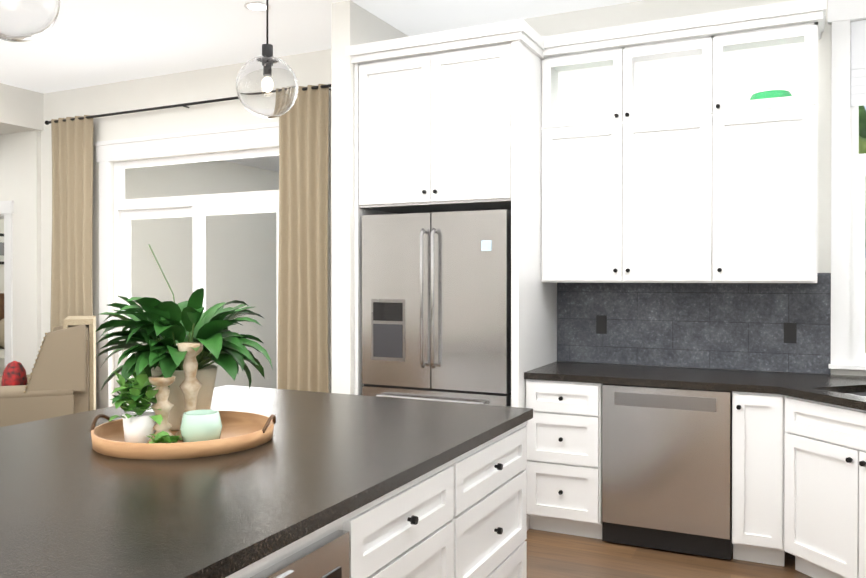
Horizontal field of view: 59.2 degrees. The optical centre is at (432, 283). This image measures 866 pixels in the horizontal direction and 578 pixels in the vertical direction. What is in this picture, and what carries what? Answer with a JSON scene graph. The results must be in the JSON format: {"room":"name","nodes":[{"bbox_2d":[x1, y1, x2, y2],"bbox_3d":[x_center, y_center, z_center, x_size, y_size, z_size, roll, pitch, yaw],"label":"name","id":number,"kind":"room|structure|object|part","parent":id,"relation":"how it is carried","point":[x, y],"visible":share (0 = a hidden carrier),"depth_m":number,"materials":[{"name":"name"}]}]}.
{"room":"kitchen","nodes":[
{"label":"kitchen","id":0,"kind":"room"},
{"bbox_2d":[0,219,3,292],"bbox_3d":[-5.386,-0.016,9.437,0.100,2.800,2.500,0,0,26],"label":"wall","id":1,"kind":"structure","parent":0,"point":[1,265],"depth_m":9.44,"materials":[{"name":"white paint"}]},
{"bbox_2d":[0,233,3,263],"bbox_3d":[-5.322,-0.425,9.403,0.032,0.380,0.300,0,0,26],"label":"picture frame","id":2,"kind":"object","parent":1,"relation":"attached to","point":[1,248],"visible":0.44,"depth_m":9.38,"materials":[{"name":"black"}]},
{"bbox_2d":[0,83,43,374],"bbox_3d":[-5.350,-0.149,3.501,0.180,3.140,7.840,0,0,26],"label":"wall","id":3,"kind":"structure","parent":0,"point":[21,119],"depth_m":6.81,"materials":[{"name":"paint"}]},
{"bbox_2d":[125,160,278,397],"bbox_3d":[-4.149,-0.062,8.895,3.900,2.900,2.600,0,0,26],"label":"wall","id":4,"kind":"structure","parent":0,"point":[246,261],"depth_m":8.22,"materials":[{"name":"white paint"}]},
{"bbox_2d":[0,0,865,408],"bbox_3d":[-3.232,-0.084,2.569,10.845,3.020,8.000,0,0,26],"label":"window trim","id":5,"kind":"structure","parent":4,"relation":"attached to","point":[842,14],"depth_m":5.86,"materials":[{"name":"white wood"}]},
{"bbox_2d":[222,155,278,171],"bbox_3d":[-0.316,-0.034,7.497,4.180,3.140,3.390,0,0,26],"label":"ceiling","id":6,"kind":"structure","parent":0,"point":[268,162],"depth_m":8.38,"materials":[{"name":"paint"}]},
{"bbox_2d":[0,0,640,92],"bbox_3d":[-3.230,-1.764,2.558,10.850,0.100,8.000,0,0,26],"label":"ceiling","id":7,"kind":"structure","parent":0,"point":[82,43],"depth_m":5.21,"materials":[{"name":"white paint"}]},
{"bbox_2d":[0,0,59,41],"bbox_3d":[-1.097,-1.170,1.977,0.236,1.077,0.236,0,0,26],"label":"pendant light","id":8,"kind":"object","parent":7,"relation":"hanging from","point":[24,20],"visible":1,"depth_m":1.94,"materials":[{"name":"black"}]},
{"bbox_2d":[243,1,270,11],"bbox_3d":[-1.093,-1.722,4.748,0.168,0.007,0.168,0,0,17],"label":"recessed light","id":9,"kind":"object","parent":7,"relation":"in","point":[256,6],"visible":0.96,"depth_m":4.70,"materials":[{"name":"white plastic"}]},
{"bbox_2d":[236,0,297,117],"bbox_3d":[-0.637,-1.176,2.932,0.236,1.077,0.236,0,0,26],"label":"pendant light","id":10,"kind":"object","parent":7,"relation":"hanging from","point":[267,84],"visible":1,"depth_m":2.85,"materials":[{"name":"black"}]},
{"bbox_2d":[331,0,408,394],"bbox_3d":[-0.397,-0.159,5.032,0.135,3.140,0.780,0,0,26],"label":"wall","id":11,"kind":"structure","parent":0,"point":[352,23],"depth_m":4.68,"materials":[{"name":"paint"}]},
{"bbox_2d":[41,0,865,408],"bbox_3d":[-1.530,-0.165,6.095,10.850,3.140,0.169,0,0,26],"label":"wall","id":12,"kind":"structure","parent":0,"point":[723,326],"depth_m":4.70,"materials":[{"name":"paint"}]},
{"bbox_2d":[45,84,330,392],"bbox_3d":[-2.066,-0.036,6.192,3.098,2.840,0.138,0,0,26],"label":"curtain","id":13,"kind":"object","parent":12,"relation":"attached to","point":[303,261],"visible":0.65,"depth_m":5.69,"materials":[{"name":"fabric"}]},
{"bbox_2d":[114,147,278,401],"bbox_3d":[-1.930,0.174,6.280,1.870,2.460,0.087,0,0,26],"label":"window","id":14,"kind":"structure","parent":12,"relation":"in","point":[197,208],"depth_m":6.30,"materials":[{"name":"white wood"}]},
{"bbox_2d":[353,40,460,215],"bbox_3d":[-0.050,-0.928,4.881,0.557,0.920,0.732,0,0,26],"label":"upper cabinet","id":15,"kind":"object","parent":12,"relation":"attached to","point":[397,91],"depth_m":4.57,"materials":[{"name":"white wood"}]},
{"bbox_2d":[441,32,552,215],"bbox_3d":[0.344,-0.927,4.691,0.560,0.920,0.732,0,0,26],"label":"upper cabinet","id":16,"kind":"object","parent":12,"relation":"attached to","point":[509,176],"depth_m":4.34,"materials":[{"name":"white wood"}]},
{"bbox_2d":[537,108,636,283],"bbox_3d":[0.965,-0.493,4.608,0.548,0.975,0.347,0,0,26],"label":"upper cabinet","id":17,"kind":"object","parent":12,"relation":"attached to","point":[587,161],"depth_m":4.46,"materials":[{"name":"white wood"}]},
{"bbox_2d":[596,315,606,333],"bbox_3d":[1.052,0.255,4.756,0.065,0.115,0.005,0,0,26],"label":"outlet","id":18,"kind":"object","parent":12,"relation":"attached to","point":[601,320],"depth_m":4.75,"materials":[{"name":"black plastic"}]},
{"bbox_2d":[609,84,728,282],"bbox_3d":[1.375,-0.531,4.410,0.607,1.053,0.347,0,0,26],"label":"upper cabinet","id":19,"kind":"object","parent":12,"relation":"attached to","point":[681,132],"depth_m":4.24,"materials":[{"name":"white wood"}]},
{"bbox_2d":[725,76,817,282],"bbox_3d":[1.797,-0.528,4.206,0.574,1.048,0.347,0,0,26],"label":"upper cabinet","id":20,"kind":"object","parent":12,"relation":"attached to","point":[771,126],"depth_m":4.04,"materials":[{"name":"white wood"}]},
{"bbox_2d":[784,323,796,342],"bbox_3d":[2.011,0.279,4.294,0.065,0.115,0.005,0,0,26],"label":"outlet","id":21,"kind":"object","parent":12,"relation":"attached to","point":[790,332],"depth_m":4.29,"materials":[{"name":"black plastic"}]},
{"bbox_2d":[849,20,865,363],"bbox_3d":[2.641,-0.483,4.059,0.750,1.900,0.110,0,0,26],"label":"window","id":22,"kind":"structure","parent":12,"relation":"in","point":[857,353],"depth_m":4.20,"materials":[{"name":"white"}]},
{"bbox_2d":[850,20,865,106],"bbox_3d":[2.625,-1.201,4.021,0.742,0.458,0.036,0,0,26],"label":"shade","id":23,"kind":"object","parent":22,"relation":"attached to","point":[857,28],"depth_m":4.15,"materials":[{"name":"white"}]},
{"bbox_2d":[525,529,811,577],"bbox_3d":[-2.579,1.468,3.929,10.850,0.100,11.000,0,0,26],"label":"floor","id":24,"kind":"structure","parent":0,"point":[554,555],"depth_m":3.86,"materials":[{"name":"brown wood"}]},
{"bbox_2d":[0,293,4,375],"bbox_3d":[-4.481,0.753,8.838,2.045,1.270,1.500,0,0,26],"label":"headboard","id":25,"kind":"object","parent":24,"relation":"on","point":[2,356],"visible":0.06,"depth_m":9.08,"materials":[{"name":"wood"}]},
{"bbox_2d":[0,316,95,426],"bbox_3d":[-3.100,0.839,5.937,0.855,1.136,0.824,0,0,-22],"label":"armchair","id":26,"kind":"object","parent":24,"relation":"on","point":[59,380],"visible":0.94,"depth_m":5.65,"materials":[{"name":"fabric"}]},
{"bbox_2d":[208,417,532,577],"bbox_3d":[-0.773,0.984,2.366,1.554,0.886,2.182,0,0,26],"label":"kitchen island","id":27,"kind":"object","parent":24,"relation":"on","point":[465,516],"depth_m":2.26,"materials":[{"name":"white"}]},
{"bbox_2d":[0,385,532,577],"bbox_3d":[-0.781,0.533,2.379,1.550,0.060,2.220,0,0,26],"label":"island countertop","id":28,"kind":"structure","parent":27,"relation":"on","point":[69,509],"depth_m":1.95,"materials":[{"name":"black stone"}]},
{"bbox_2d":[90,244,275,459],"bbox_3d":[-0.816,0.184,2.547,0.684,0.633,0.713,0,0,26],"label":"tray","id":29,"kind":"object","parent":28,"relation":"on","point":[181,420],"visible":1,"depth_m":2.41,"materials":[{"name":"green plant"}]},
{"bbox_2d":[108,367,170,444],"bbox_3d":[-0.908,0.378,2.346,0.202,0.223,0.204,0,0,26],"label":"plant","id":30,"kind":"object","parent":29,"relation":"on","point":[140,425],"depth_m":2.33,"materials":[{"name":"green plant"}]},
{"bbox_2d":[145,375,178,444],"bbox_3d":[-0.839,0.389,2.362,0.096,0.200,0.094,0,0,26],"label":"candlestick","id":31,"kind":"object","parent":29,"relation":"on","point":[157,425],"depth_m":2.34,"materials":[{"name":"brown wood"}]},
{"bbox_3d":[-0.756,0.442,2.312,0.191,0.095,0.200,0,0,26],"label":"votive glass","id":32,"kind":"part","parent":29,"relation":"part of","materials":[{"name":"green glass"}]},
{"bbox_2d":[174,342,206,440],"bbox_3d":[-0.768,0.339,2.416,0.096,0.300,0.094,0,0,26],"label":"candlestick","id":33,"kind":"object","parent":29,"relation":"on","point":[190,387],"depth_m":2.40,"materials":[{"name":"brown wood"}]},
{"bbox_2d":[354,212,548,400],"bbox_3d":[0.116,0.513,4.791,0.990,1.800,0.695,0,0,26],"label":"refrigerator","id":34,"kind":"object","parent":24,"relation":"on","point":[444,306],"depth_m":4.44,"materials":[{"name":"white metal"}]},
{"bbox_2d":[524,436,596,538],"bbox_3d":[0.850,0.977,4.511,0.428,0.876,0.637,0,0,26],"label":"base cabinet","id":35,"kind":"object","parent":24,"relation":"on","point":[562,473],"depth_m":4.24,"materials":[{"name":"white wood"}]},
{"bbox_2d":[597,440,728,559],"bbox_3d":[1.370,0.980,4.258,0.720,0.872,0.632,0,0,26],"label":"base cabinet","id":36,"kind":"object","parent":24,"relation":"on","point":[670,499],"depth_m":4.00,"materials":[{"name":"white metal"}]},
{"bbox_2d":[433,360,865,467],"bbox_3d":[1.520,0.513,3.347,2.645,0.063,2.148,0,0,26],"label":"countertop","id":37,"kind":"structure","parent":36,"relation":"on","point":[787,415],"depth_m":3.96,"materials":[{"name":"black stone"}]},
{"bbox_2d":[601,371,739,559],"bbox_3d":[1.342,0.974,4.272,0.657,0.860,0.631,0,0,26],"label":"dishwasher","id":38,"kind":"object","parent":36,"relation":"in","point":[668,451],"depth_m":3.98,"materials":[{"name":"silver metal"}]},
{"bbox_2d":[729,452,760,562],"bbox_3d":[1.767,0.980,4.041,0.299,0.876,0.689,0,0,26],"label":"base cabinet","id":39,"kind":"object","parent":24,"relation":"on","point":[744,471],"depth_m":3.83,"materials":[{"name":"white wood"}]},
{"bbox_2d":[761,456,865,577],"bbox_3d":[2.041,0.983,3.394,0.991,0.877,0.994,0,0,26],"label":"base cabinet","id":40,"kind":"object","parent":24,"relation":"on","point":[812,511],"depth_m":3.58,"materials":[{"name":"white wood"}]},
{"label":"outside","id":41,"kind":"structure","parent":0,"visible":0},
{"bbox_3d":[13.817,1.557,9.901,44.000,0.050,50.000,0,0,26],"label":"ground","id":42,"kind":"structure","parent":41,"visible":0},
{"bbox_2d":[859,105,865,248],"bbox_3d":[13.914,-2.792,8.239,30.346,8.906,37.515,0,0,26],"label":"yard","id":43,"kind":"structure","parent":42,"relation":"on","point":[862,133],"depth_m":22.64,"materials":[{"name":"green plant"}]},
{"bbox_2d":[865,271,865,352],"bbox_3d":[9.558,0.739,-3.543,24.000,1.750,22.090,0,0,26],"label":"yard","id":44,"kind":"structure","parent":42,"relation":"on","point":[865,311],"depth_m":10.39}
]}

